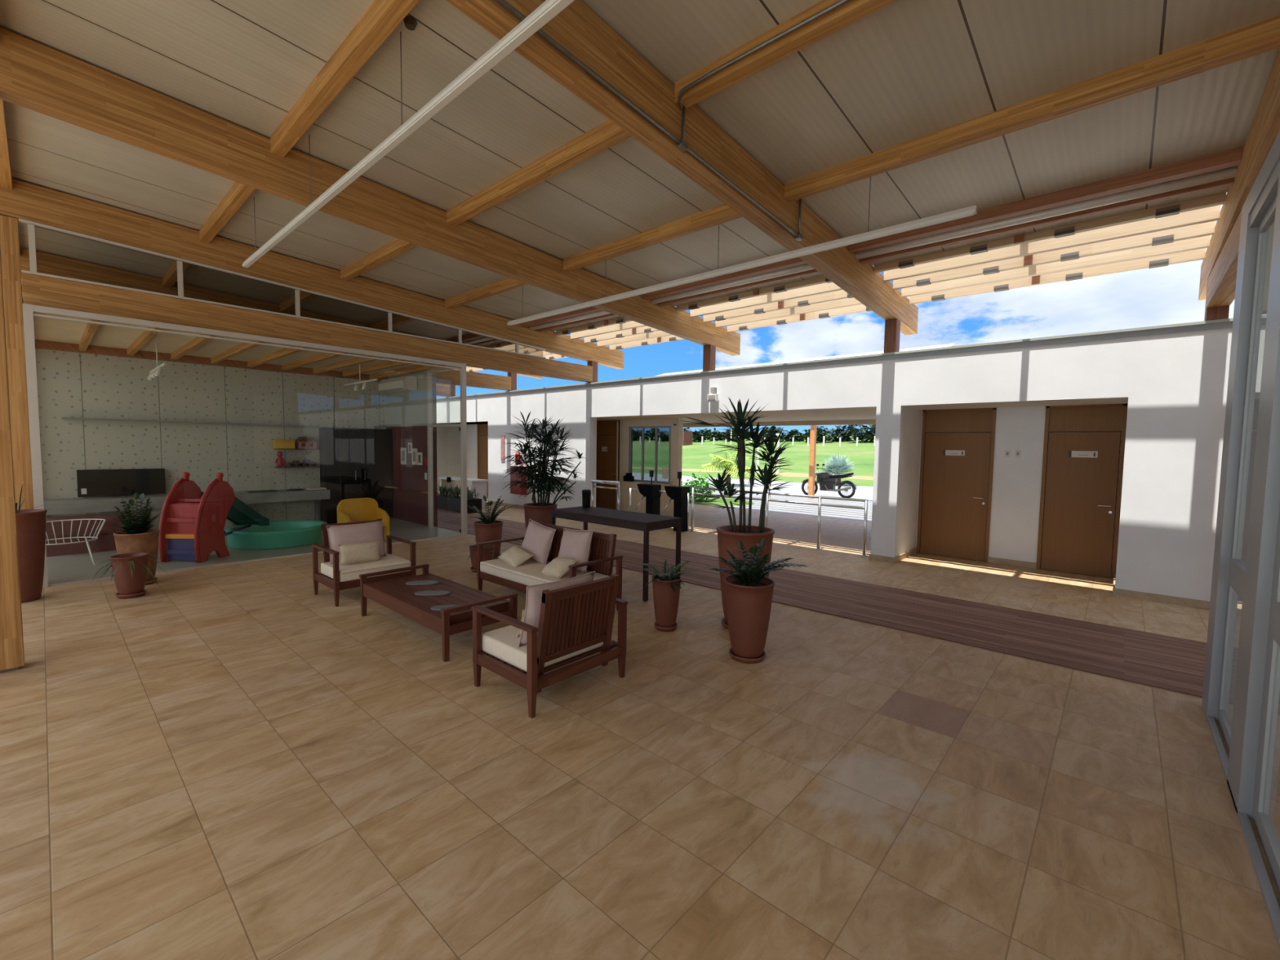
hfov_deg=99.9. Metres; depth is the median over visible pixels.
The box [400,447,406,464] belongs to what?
framed picture
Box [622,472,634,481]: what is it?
intercom
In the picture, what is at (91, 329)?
joist
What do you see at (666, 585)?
potted plant
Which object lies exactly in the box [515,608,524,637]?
lumbar pillow
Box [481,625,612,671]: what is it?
seat cushion
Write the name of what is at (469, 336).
beam
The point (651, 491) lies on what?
turnstile
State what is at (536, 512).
pot
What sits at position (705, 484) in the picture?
shrub
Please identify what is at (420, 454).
framed picture
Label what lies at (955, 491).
door
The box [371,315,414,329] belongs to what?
purlin
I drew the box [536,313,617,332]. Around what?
board
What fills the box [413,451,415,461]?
print
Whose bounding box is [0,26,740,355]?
roof beam
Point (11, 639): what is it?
column
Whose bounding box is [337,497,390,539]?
chair
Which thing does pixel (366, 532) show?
pillow
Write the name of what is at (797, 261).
beam
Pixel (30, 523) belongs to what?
potted plant
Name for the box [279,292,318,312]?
purlin
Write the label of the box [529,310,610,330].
pipe
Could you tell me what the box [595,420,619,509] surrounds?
door
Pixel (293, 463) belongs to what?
toy car
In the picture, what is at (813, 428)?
timber post
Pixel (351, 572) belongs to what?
seat cushion
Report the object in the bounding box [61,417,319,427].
wall shelf
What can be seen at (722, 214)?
purlin
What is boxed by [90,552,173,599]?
potted plant
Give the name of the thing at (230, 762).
floor
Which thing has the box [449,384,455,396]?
timber post
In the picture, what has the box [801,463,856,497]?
motorcycle
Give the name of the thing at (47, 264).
roof beam
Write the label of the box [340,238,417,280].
purlin
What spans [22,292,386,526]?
wall
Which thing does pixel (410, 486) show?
wall
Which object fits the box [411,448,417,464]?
framed picture
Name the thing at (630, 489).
rail
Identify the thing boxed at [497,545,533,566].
lumbar pillow
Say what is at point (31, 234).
window
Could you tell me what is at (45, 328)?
ceiling
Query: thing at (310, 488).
paper stack
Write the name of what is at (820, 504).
railing
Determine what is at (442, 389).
tie beam
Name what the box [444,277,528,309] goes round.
purlin
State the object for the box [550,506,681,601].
console table
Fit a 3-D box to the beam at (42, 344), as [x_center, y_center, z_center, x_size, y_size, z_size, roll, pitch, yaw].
[-7.498,-2.170,10.114,0.140,0.120,5.370,4,5,42]
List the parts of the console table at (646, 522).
leg, leg, leg, leg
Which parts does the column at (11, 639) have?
plate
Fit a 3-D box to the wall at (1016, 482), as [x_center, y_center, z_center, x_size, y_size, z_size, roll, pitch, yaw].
[1.574,-0.212,11.796,19.800,2.400,0.310,4,5,42]
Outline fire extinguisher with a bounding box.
[515,450,519,464]
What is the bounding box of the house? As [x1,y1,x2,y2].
[295,436,317,448]
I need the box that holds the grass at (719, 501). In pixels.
[688,495,754,506]
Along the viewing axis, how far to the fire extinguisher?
14.21 m
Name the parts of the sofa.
leg, armrest, rail, leg, rail, armrest, leg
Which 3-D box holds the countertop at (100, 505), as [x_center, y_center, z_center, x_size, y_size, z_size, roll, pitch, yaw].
[-7.817,0.623,9.617,0.600,0.740,3.960,4,5,42]
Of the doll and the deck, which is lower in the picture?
the deck
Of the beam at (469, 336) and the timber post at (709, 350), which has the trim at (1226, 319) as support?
the timber post at (709, 350)
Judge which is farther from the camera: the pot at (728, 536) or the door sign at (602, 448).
the door sign at (602, 448)
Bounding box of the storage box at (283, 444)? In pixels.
[271,440,295,448]
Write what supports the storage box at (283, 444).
on the shelf at (273, 448)
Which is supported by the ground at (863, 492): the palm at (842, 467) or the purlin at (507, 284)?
the palm at (842, 467)
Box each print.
[401,450,404,461]
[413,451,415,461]
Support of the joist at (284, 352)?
attached to the ceiling at (45, 328)
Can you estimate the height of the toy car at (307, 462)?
0.140 m
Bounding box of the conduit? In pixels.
[495,0,851,240]
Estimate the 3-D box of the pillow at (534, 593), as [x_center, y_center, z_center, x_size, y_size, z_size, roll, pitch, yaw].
[-0.564,0.888,3.727,0.610,0.435,0.201,-3,5,-44]
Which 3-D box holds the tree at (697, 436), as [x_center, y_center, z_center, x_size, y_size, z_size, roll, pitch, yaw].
[8.517,-6.340,80.667,3.206,2.854,2.682,4,5,42]
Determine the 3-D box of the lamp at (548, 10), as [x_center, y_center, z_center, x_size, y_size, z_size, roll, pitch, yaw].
[-2.071,-2.701,4.043,7.150,0.686,0.060,4,5,42]
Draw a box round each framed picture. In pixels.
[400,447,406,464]
[408,442,412,453]
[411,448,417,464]
[417,452,422,465]
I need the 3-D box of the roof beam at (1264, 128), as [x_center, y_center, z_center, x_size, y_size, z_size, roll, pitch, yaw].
[2.769,-2.524,1.873,0.180,1.092,12.570,4,5,42]
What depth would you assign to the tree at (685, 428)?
84.95 m
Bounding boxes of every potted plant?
[15,487,60,603]
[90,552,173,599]
[111,492,160,585]
[466,537,496,573]
[467,495,517,559]
[640,559,698,631]
[709,537,807,663]
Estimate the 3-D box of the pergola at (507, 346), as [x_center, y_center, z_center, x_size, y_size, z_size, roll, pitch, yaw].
[-2.487,-3.305,13.323,3.020,0.329,1.780,4,5,42]
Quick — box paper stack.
[306,487,326,489]
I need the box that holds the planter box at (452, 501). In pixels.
[437,484,482,513]
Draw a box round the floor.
[0,494,1279,959]
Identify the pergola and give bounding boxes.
[454,366,488,372]
[481,334,581,359]
[555,317,684,350]
[676,275,871,332]
[873,192,1226,304]
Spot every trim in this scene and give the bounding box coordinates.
[436,318,1233,399]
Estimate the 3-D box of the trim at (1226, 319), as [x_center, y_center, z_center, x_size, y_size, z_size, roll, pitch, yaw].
[3.570,-1.907,8.339,38.000,0.030,0.275,4,5,42]
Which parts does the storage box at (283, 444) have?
lid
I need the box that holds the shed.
[682,431,693,445]
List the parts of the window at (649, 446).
sill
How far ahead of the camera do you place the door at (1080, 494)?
7.49 m
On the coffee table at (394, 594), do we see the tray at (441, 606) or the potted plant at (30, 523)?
the tray at (441, 606)
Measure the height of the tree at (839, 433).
3.090 m
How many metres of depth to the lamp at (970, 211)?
5.64 m
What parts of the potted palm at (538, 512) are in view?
stem, stem, stem, stem, stem, stem, stem, stem, stem, stem, stem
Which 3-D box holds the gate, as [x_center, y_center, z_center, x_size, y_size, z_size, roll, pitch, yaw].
[-0.768,0.476,11.951,0.876,0.940,0.080,4,5,42]
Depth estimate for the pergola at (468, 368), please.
16.73 m
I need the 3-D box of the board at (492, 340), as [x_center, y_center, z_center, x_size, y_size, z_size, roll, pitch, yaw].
[-3.386,-3.233,12.325,3.020,0.128,0.070,4,5,42]
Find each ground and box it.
[681,435,875,486]
[681,475,873,522]
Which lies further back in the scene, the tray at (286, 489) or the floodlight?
the tray at (286, 489)
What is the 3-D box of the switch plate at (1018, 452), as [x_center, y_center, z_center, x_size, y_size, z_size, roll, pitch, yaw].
[5.594,-0.387,7.955,0.070,0.110,0.013,4,5,42]
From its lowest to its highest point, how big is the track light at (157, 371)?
0.559 m
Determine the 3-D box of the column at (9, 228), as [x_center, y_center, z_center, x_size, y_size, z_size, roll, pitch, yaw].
[-7.065,-0.830,6.006,0.200,4.110,0.305,4,5,42]
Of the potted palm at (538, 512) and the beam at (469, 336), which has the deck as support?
the potted palm at (538, 512)
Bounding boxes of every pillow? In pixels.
[326,520,386,564]
[337,541,380,565]
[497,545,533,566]
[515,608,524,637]
[517,571,595,647]
[521,519,555,564]
[541,556,577,577]
[558,528,593,573]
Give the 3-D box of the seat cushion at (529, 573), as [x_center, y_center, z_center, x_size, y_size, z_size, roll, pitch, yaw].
[-1.057,1.018,5.833,1.556,0.118,0.580,4,5,42]
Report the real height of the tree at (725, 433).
2.885 m
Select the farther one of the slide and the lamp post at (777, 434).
the lamp post at (777, 434)
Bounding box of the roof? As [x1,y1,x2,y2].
[655,343,955,376]
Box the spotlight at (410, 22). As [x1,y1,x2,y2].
[403,15,417,31]
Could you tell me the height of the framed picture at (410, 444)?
0.220 m
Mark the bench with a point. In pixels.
(105, 541)
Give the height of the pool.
0.285 m
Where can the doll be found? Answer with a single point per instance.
(279, 460)
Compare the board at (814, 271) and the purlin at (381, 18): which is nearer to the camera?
the purlin at (381, 18)
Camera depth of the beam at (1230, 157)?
5.06 m
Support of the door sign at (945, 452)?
attached to the door at (955, 491)
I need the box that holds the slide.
[158,471,269,562]
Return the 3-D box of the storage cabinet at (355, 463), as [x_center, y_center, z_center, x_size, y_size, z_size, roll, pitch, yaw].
[-6.114,-0.111,11.643,0.357,2.000,1.360,4,5,42]
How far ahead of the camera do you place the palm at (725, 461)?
24.37 m
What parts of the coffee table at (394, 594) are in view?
leg, leg, leg, rail, leg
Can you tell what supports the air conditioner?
attached to the wall at (410, 486)
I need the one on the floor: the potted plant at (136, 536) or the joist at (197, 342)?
the potted plant at (136, 536)
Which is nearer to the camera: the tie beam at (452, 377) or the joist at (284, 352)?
the joist at (284, 352)
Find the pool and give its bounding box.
[225,520,328,550]
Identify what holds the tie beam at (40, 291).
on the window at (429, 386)
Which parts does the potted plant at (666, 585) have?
pot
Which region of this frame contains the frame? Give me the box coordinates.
[22,303,466,587]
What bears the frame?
on the floor
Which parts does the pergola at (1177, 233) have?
bracket plate, bracket plate, bracket plate, bracket plate, bracket plate, bracket plate, bracket plate, bracket plate, bracket plate, bracket plate, bracket plate, bracket plate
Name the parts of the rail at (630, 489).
post, post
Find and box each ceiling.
[0,0,1279,346]
[22,297,447,377]
[445,407,876,427]
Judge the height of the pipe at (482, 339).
0.094 m
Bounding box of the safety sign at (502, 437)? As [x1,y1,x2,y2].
[500,435,505,461]
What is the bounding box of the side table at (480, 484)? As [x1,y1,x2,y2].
[438,476,488,507]
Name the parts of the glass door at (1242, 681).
rail, sliding sash, pane, sliding sash, rail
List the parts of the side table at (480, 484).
leg, leg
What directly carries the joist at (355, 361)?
attached to the ceiling at (45, 328)
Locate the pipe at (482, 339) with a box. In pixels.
[462,337,492,344]
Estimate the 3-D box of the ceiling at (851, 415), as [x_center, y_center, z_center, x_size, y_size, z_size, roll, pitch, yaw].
[4.821,-1.423,9.772,38.000,0.640,3.530,4,5,42]
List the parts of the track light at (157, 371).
rod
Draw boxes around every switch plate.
[1004,449,1010,457]
[1014,449,1021,457]
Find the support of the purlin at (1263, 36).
attached to the ceiling at (906, 70)
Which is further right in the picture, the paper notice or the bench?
the paper notice
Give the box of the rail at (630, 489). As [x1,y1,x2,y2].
[629,488,688,531]
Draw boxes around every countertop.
[43,488,329,533]
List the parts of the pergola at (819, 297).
bracket plate, bracket plate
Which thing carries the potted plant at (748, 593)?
on the floor
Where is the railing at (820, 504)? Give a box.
[689,486,867,556]
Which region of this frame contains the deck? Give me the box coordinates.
[435,508,1279,715]
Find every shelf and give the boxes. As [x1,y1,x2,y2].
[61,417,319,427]
[273,448,320,449]
[274,466,320,467]
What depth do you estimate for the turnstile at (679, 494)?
10.81 m
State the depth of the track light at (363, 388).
10.19 m
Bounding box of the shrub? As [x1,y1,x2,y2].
[684,473,715,502]
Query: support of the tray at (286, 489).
on the countertop at (100, 505)
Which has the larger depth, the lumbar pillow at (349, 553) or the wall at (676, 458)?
the wall at (676, 458)
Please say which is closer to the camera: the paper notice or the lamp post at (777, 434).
the paper notice
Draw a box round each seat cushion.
[320,553,411,582]
[480,558,608,586]
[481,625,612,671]
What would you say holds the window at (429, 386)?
in the wall at (410, 486)
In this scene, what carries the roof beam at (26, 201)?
on the column at (9, 228)
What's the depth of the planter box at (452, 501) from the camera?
13.55 m
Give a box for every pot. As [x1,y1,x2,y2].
[523,502,557,531]
[715,524,774,624]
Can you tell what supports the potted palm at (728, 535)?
on the floor
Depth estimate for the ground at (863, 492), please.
17.84 m
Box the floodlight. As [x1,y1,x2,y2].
[706,386,718,401]
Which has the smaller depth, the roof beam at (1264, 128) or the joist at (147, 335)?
the roof beam at (1264, 128)
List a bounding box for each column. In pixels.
[0,214,34,509]
[0,246,24,672]
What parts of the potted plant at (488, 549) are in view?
pot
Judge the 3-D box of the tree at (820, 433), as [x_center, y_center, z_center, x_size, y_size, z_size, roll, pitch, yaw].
[22.611,-5.635,68.208,4.168,3.346,3.258,4,5,42]
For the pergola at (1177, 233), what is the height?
0.329 m
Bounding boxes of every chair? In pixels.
[45,519,106,565]
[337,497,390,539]
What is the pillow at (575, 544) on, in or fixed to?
on the sofa
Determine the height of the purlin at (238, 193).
0.150 m
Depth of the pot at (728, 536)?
4.94 m
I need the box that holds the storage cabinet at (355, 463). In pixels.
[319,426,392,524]
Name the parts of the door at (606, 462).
transom panel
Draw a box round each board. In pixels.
[470,338,499,345]
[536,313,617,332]
[657,268,819,306]
[859,177,1234,264]
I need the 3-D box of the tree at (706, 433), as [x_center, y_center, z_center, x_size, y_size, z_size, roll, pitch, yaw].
[10.359,-6.923,85.892,4.162,2.855,3.291,4,5,42]
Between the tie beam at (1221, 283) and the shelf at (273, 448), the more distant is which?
the shelf at (273, 448)
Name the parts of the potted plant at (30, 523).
pot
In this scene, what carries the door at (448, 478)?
attached to the window at (429, 386)
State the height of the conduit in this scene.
0.455 m
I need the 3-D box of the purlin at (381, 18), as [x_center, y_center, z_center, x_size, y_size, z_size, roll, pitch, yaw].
[-2.166,-2.973,3.886,3.150,0.150,0.100,4,5,42]
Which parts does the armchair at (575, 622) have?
leg, rail, armrest, leg, rail, rail, rail, rail, armrest, leg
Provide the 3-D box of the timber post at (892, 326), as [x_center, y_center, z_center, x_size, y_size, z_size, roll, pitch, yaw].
[3.810,-2.157,8.121,0.170,0.502,0.180,4,5,42]
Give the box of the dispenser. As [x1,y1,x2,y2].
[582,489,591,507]
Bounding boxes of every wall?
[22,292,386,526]
[385,370,437,526]
[436,327,1232,601]
[466,406,1121,573]
[600,417,682,516]
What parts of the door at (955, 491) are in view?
transom panel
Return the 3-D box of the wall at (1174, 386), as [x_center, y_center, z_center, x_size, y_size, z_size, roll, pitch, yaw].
[4.726,-0.401,9.747,38.000,3.120,3.730,4,5,42]
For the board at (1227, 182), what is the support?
attached to the ceiling at (906, 70)
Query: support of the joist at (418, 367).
attached to the ceiling at (45, 328)
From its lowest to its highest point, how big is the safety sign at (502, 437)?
0.700 m
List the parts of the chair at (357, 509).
panel, backrest, panel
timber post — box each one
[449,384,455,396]
[507,372,516,391]
[586,360,597,382]
[702,344,715,371]
[808,425,817,498]
[884,318,900,353]
[1204,275,1229,320]
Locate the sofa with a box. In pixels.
[476,521,622,610]
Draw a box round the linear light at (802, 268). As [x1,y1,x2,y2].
[650,263,813,304]
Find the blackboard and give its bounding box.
[76,468,165,497]
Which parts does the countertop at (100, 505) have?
door, door, door, leg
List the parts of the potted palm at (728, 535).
stem, stem, stem, stem, stem, stem, stem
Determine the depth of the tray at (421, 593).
4.90 m
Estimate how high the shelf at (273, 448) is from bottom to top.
0.020 m
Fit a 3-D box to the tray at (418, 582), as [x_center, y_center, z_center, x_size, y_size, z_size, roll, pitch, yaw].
[-2.139,1.010,5.285,0.310,0.012,0.124,0,4,-10]
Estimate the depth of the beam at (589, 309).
10.09 m
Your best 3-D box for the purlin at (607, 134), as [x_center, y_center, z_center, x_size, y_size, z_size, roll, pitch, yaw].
[-1.018,-2.945,5.170,3.150,0.150,0.100,4,5,42]
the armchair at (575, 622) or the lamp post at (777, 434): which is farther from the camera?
the lamp post at (777, 434)
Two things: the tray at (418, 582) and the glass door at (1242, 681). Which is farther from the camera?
the tray at (418, 582)
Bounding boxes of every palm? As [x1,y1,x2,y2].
[501,410,586,531]
[678,397,795,629]
[700,448,757,485]
[819,453,857,485]
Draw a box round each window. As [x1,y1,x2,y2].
[17,217,546,358]
[426,365,460,527]
[624,426,671,485]
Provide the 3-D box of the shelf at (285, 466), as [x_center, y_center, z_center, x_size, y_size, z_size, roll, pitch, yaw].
[-6.904,-0.263,10.852,0.240,0.020,0.760,4,5,42]
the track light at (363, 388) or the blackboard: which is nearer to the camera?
the blackboard
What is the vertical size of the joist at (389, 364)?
0.100 m
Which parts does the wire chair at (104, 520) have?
seat, backrest, leg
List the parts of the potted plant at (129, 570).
pot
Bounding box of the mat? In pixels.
[246,489,277,493]
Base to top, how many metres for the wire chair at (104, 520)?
0.587 m
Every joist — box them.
[79,312,100,351]
[126,320,162,355]
[170,328,216,359]
[210,335,265,364]
[247,341,308,367]
[281,346,347,370]
[312,351,383,373]
[342,355,416,376]
[368,360,446,379]
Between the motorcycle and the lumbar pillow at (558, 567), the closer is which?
the lumbar pillow at (558, 567)
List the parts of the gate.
post, rail, rail, post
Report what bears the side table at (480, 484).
on the floor
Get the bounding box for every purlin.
[0,98,12,189]
[162,261,190,288]
[199,182,256,243]
[270,0,419,157]
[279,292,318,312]
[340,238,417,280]
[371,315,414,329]
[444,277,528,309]
[446,120,631,226]
[563,204,742,271]
[674,0,897,108]
[783,13,1279,202]
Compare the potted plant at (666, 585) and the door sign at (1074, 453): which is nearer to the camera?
the potted plant at (666, 585)
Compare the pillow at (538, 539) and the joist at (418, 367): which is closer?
the pillow at (538, 539)
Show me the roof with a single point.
(949, 344)
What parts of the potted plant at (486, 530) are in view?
pot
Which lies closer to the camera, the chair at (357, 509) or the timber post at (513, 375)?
the chair at (357, 509)
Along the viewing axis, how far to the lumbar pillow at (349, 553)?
5.92 m
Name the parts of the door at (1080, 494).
transom panel, handle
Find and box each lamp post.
[755,431,759,473]
[776,433,781,473]
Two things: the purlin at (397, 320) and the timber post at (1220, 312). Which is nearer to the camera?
the timber post at (1220, 312)
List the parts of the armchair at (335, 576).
leg, rail, armrest, leg, rail, rail, leg, armrest, leg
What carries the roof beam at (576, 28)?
attached to the ceiling at (906, 70)
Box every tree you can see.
[682,427,692,431]
[692,429,706,442]
[698,427,713,439]
[706,427,727,440]
[720,427,737,441]
[760,426,787,441]
[783,428,806,441]
[803,426,834,443]
[826,424,853,441]
[846,424,875,443]
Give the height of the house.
0.240 m
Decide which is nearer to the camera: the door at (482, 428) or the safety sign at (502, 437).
the safety sign at (502, 437)
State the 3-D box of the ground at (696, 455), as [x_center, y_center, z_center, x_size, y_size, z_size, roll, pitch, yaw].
[14.620,-3.809,59.545,132.000,4.066,58.090,4,5,42]
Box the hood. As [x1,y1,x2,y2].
[626,472,632,475]
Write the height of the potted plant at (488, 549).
0.482 m
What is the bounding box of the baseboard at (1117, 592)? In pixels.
[438,493,1209,608]
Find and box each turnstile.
[635,470,661,515]
[662,471,689,532]
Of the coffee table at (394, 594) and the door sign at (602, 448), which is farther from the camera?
the door sign at (602, 448)
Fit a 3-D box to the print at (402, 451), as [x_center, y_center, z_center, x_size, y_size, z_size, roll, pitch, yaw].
[-5.140,-0.523,11.660,0.134,0.223,0.003,4,5,42]
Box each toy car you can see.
[288,460,302,466]
[303,458,316,466]
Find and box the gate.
[591,479,621,510]
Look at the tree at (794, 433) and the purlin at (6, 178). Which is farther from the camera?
the tree at (794, 433)
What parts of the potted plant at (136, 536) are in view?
pot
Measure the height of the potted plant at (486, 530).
0.946 m
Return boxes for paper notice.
[662,467,667,479]
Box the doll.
[275,451,286,466]
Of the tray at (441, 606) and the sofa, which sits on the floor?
the sofa
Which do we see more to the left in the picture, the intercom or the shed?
the intercom
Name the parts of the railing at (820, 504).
post, post, rail, rail, post, post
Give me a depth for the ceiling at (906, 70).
4.33 m
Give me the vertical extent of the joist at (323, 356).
0.100 m
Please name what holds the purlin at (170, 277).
attached to the ceiling at (906, 70)
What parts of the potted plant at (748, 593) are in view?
pot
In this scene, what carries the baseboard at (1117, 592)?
attached to the wall at (1174, 386)
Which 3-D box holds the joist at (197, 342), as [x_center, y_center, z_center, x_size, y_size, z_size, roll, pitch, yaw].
[-6.910,-2.056,8.266,3.210,0.100,0.070,4,5,42]
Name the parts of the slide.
handrail, riser panel, panel, riser panel, knob, handrail, panel, knob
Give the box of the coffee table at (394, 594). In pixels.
[359,564,518,662]
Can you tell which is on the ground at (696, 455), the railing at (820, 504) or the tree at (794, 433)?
the tree at (794, 433)
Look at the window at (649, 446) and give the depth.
12.99 m
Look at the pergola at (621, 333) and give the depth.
11.43 m
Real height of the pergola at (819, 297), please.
0.329 m
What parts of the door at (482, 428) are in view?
transom panel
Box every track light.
[147,342,166,380]
[344,364,377,391]
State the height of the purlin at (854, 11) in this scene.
0.150 m
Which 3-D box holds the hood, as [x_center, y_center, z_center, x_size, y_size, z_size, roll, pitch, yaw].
[-0.271,-0.135,13.359,0.180,0.080,0.060,4,5,42]
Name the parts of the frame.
pane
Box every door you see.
[446,426,461,533]
[477,423,488,496]
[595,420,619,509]
[916,407,996,562]
[1035,403,1128,578]
[1201,130,1279,949]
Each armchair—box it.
[311,518,416,606]
[471,573,627,718]
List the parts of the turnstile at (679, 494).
arm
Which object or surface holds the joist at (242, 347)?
attached to the ceiling at (45, 328)
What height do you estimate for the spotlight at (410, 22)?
0.040 m
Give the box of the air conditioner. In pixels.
[378,375,417,393]
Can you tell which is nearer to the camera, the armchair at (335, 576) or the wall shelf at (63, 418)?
the armchair at (335, 576)
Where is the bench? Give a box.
[45,512,136,556]
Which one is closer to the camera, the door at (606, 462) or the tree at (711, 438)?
the door at (606, 462)
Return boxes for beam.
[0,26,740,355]
[0,178,623,368]
[19,247,542,378]
[21,272,592,382]
[34,339,387,382]
[435,369,511,390]
[435,383,449,396]
[444,333,484,342]
[445,0,918,335]
[521,306,601,327]
[642,257,806,300]
[848,146,1242,253]
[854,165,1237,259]
[1198,48,1279,300]
[1205,208,1242,308]
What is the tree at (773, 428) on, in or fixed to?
on the ground at (696, 455)
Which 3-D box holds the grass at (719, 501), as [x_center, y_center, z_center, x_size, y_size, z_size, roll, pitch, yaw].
[2.019,0.633,17.461,3.562,0.060,2.452,4,5,42]
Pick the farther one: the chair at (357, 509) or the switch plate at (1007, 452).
the chair at (357, 509)
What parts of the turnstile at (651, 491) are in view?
arm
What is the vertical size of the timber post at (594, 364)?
0.502 m
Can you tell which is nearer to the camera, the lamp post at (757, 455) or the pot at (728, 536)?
the pot at (728, 536)
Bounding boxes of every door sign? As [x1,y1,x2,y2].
[600,446,607,451]
[942,449,964,455]
[1068,450,1097,457]
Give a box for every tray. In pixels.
[286,488,303,490]
[405,580,439,585]
[414,590,449,595]
[431,604,467,610]
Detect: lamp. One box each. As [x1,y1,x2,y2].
[242,0,574,267]
[506,177,977,325]
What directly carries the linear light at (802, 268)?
attached to the ceiling at (906, 70)
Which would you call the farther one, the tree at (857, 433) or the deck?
the tree at (857, 433)

